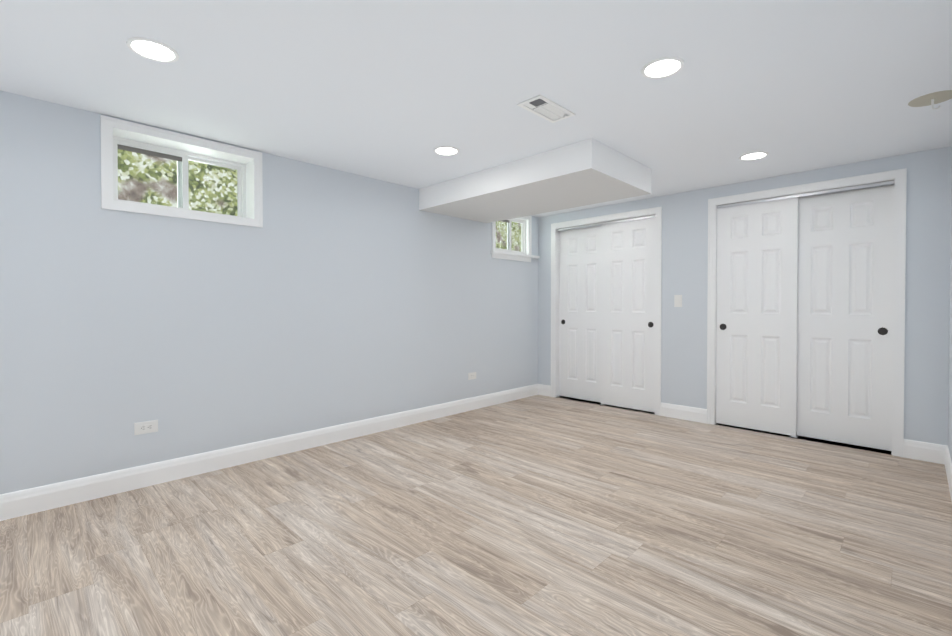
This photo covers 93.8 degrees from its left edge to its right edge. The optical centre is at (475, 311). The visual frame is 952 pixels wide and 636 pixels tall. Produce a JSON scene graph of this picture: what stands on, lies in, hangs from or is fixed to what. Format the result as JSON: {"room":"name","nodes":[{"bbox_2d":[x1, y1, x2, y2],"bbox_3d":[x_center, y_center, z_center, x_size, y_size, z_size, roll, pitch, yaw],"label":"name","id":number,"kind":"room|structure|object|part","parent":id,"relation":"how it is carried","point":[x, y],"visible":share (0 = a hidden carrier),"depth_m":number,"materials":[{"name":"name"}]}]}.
{"room":"finished basement room","nodes":[
{"label":"finished basement room","id":0,"kind":"room"},
{"bbox_2d":[0,90,537,493],"bbox_3d":[-1.636,-0.042,3.390,0.300,2.240,6.600,1,1,45],"label":"wall","id":1,"kind":"structure","parent":0,"point":[323,297],"depth_m":3.06,"materials":[{"name":"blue paint"}]},
{"bbox_2d":[134,420,157,434],"bbox_3d":[-2.046,0.720,2.764,0.008,0.074,0.120,1,1,45],"label":"electrical outlet","id":2,"kind":"object","parent":1,"relation":"attached to","point":[145,427],"visible":1,"depth_m":2.76,"materials":[{"name":"white plastic"}]},
{"bbox_2d":[100,115,262,227],"bbox_3d":[-1.949,-0.877,2.993,0.237,0.540,0.900,1,1,45],"label":"window","id":3,"kind":"structure","parent":1,"relation":"in","point":[116,134],"depth_m":2.96,"materials":[{"name":"white paint"}]},
{"bbox_2d":[0,384,539,520],"bbox_3d":[-1.524,1.012,3.292,0.015,0.135,6.600,1,1,45],"label":"baseboard","id":4,"kind":"structure","parent":1,"relation":"attached to","point":[15,504],"depth_m":3.03,"materials":[{"name":"white paint"}]},
{"bbox_2d":[468,372,475,379],"bbox_3d":[-0.039,0.695,4.801,0.008,0.074,0.120,1,1,45],"label":"electrical outlet","id":5,"kind":"object","parent":1,"relation":"attached to","point":[472,375],"visible":1,"depth_m":4.79,"materials":[{"name":"white plastic"}]},
{"bbox_2d":[490,216,539,261],"bbox_3d":[0.447,-0.891,5.314,0.135,0.568,0.860,1,1,45],"label":"window","id":6,"kind":"structure","parent":1,"relation":"in","point":[524,254],"depth_m":5.35,"materials":[{"name":"white paint"}]},
{"bbox_2d":[0,395,951,635],"bbox_3d":[-0.083,1.140,2.352,3.990,0.100,7.520,1,1,45],"label":"floor","id":7,"kind":"structure","parent":0,"point":[538,515],"depth_m":2.13,"materials":[{"name":"beige laminate"}]},
{"bbox_2d":[0,0,951,216],"bbox_3d":[-0.083,-1.199,2.324,3.990,0.100,7.520,1,1,45],"label":"ceiling","id":8,"kind":"structure","parent":0,"point":[395,91],"depth_m":2.18,"materials":[{"name":"white paint"}]},
{"bbox_2d":[126,37,178,62],"bbox_3d":[-1.413,-1.142,1.950,0.188,0.006,0.188,1,1,45],"label":"recessed light","id":9,"kind":"object","parent":8,"relation":"in","point":[152,49],"visible":1,"depth_m":1.94,"materials":[{"name":"white plastic"}]},
{"bbox_2d":[433,146,458,155],"bbox_3d":[-0.213,-1.157,3.211,0.188,0.006,0.188,1,1,45],"label":"recessed light","id":10,"kind":"object","parent":8,"relation":"in","point":[446,150],"visible":0.98,"depth_m":3.20,"materials":[{"name":"white plastic"}]},
{"bbox_2d":[517,94,574,122],"bbox_3d":[0.404,-1.144,2.534,0.160,0.016,0.340,1,1,45],"label":"ceiling vent","id":11,"kind":"object","parent":8,"relation":"in","point":[545,108],"visible":1,"depth_m":2.52,"materials":[{"name":"white plastic"}]},
{"bbox_2d":[641,57,683,78],"bbox_3d":[0.877,-1.143,2.095,0.188,0.006,0.188,1,1,45],"label":"recessed light","id":12,"kind":"object","parent":8,"relation":"in","point":[662,67],"visible":1,"depth_m":2.09,"materials":[{"name":"white plastic"}]},
{"bbox_2d":[739,151,768,160],"bbox_3d":[2.070,-1.158,3.321,0.188,0.006,0.188,1,1,45],"label":"recessed light","id":13,"kind":"object","parent":8,"relation":"in","point":[754,155],"visible":0.98,"depth_m":3.31,"materials":[{"name":"white plastic"}]},
{"bbox_2d":[908,90,951,109],"bbox_3d":[2.469,-1.119,2.408,0.191,0.063,0.191,1,1,45],"label":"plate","id":14,"kind":"object","parent":8,"relation":"attached to","point":[931,99],"visible":1,"depth_m":2.40,"materials":[{"name":"beige"}]},
{"bbox_2d":[419,138,651,222],"bbox_3d":[0.446,-1.069,3.960,1.850,0.200,0.950,1,1,45],"label":"soffit","id":15,"kind":"structure","parent":0,"point":[590,171],"depth_m":3.57,"materials":[{"name":"white paint"}]},
{"bbox_2d":[538,146,951,454],"bbox_3d":[1.993,-0.056,4.532,3.870,2.240,0.120,1,1,45],"label":"wall","id":16,"kind":"structure","parent":0,"point":[685,276],"depth_m":3.77,"materials":[{"name":"blue paint"}]},
{"bbox_2d":[551,207,661,415],"bbox_3d":[1.449,-0.007,5.056,1.350,2.130,0.139,1,1,45],"label":"closet","id":17,"kind":"object","parent":16,"relation":"attached to","point":[607,319],"depth_m":4.98,"materials":[{"name":"white paint"}]},
{"bbox_3d":[1.263,0.028,5.290,0.622,2.030,0.040,1,1,45],"label":"door","id":18,"kind":"part","parent":17,"relation":"part of","materials":[{"name":"white paint"}]},
{"bbox_3d":[1.655,0.034,4.842,0.622,2.030,0.040,1,1,45],"label":"door","id":19,"kind":"part","parent":17,"relation":"part of","materials":[{"name":"white paint"}]},
{"bbox_2d":[674,295,681,306],"bbox_3d":[2.008,-0.104,4.425,0.074,0.120,0.010,1,1,45],"label":"switch plate","id":20,"kind":"object","parent":16,"relation":"attached to","point":[677,300],"visible":1,"depth_m":4.42,"materials":[{"name":"white plastic"}]},
{"bbox_2d":[660,402,706,423],"bbox_3d":[2.045,0.999,4.398,0.440,0.135,0.015,1,1,45],"label":"baseboard","id":21,"kind":"structure","parent":16,"relation":"attached to","point":[688,413],"depth_m":4.39,"materials":[{"name":"white paint"}]},
{"bbox_2d":[707,168,906,456],"bbox_3d":[2.725,0.008,3.800,1.350,2.130,0.139,1,1,45],"label":"closet","id":22,"kind":"object","parent":16,"relation":"attached to","point":[804,341],"depth_m":3.74,"materials":[{"name":"white paint"}]},
{"bbox_3d":[2.507,0.044,4.003,0.622,2.030,0.040,1,1,45],"label":"door","id":23,"kind":"part","parent":22,"relation":"part of","materials":[{"name":"white paint"}]},
{"bbox_3d":[2.962,0.048,3.618,0.622,2.030,0.040,1,1,45],"label":"door","id":24,"kind":"part","parent":22,"relation":"part of","materials":[{"name":"white paint"}]},
{"bbox_2d":[948,151,951,460],"bbox_3d":[1.296,-0.013,0.980,0.120,2.240,7.520,1,1,45],"label":"wall","id":25,"kind":"structure","parent":0,"point":[950,392],"depth_m":3.02,"materials":[{"name":"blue paint"}]},
{"bbox_2d":[940,444,951,500],"bbox_3d":[1.010,1.041,0.798,0.015,0.135,6.600,1,1,45],"label":"baseboard","id":26,"kind":"structure","parent":25,"relation":"attached to","point":[945,458],"depth_m":2.96,"materials":[{"name":"white paint"}]},
{"label":"outside","id":27,"kind":"structure","parent":0,"visible":0},
{"bbox_2d":[118,149,520,251],"bbox_3d":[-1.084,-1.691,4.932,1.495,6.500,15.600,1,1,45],"label":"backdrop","id":28,"kind":"structure","parent":27,"point":[147,162],"depth_m":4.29,"materials":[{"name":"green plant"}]}
]}

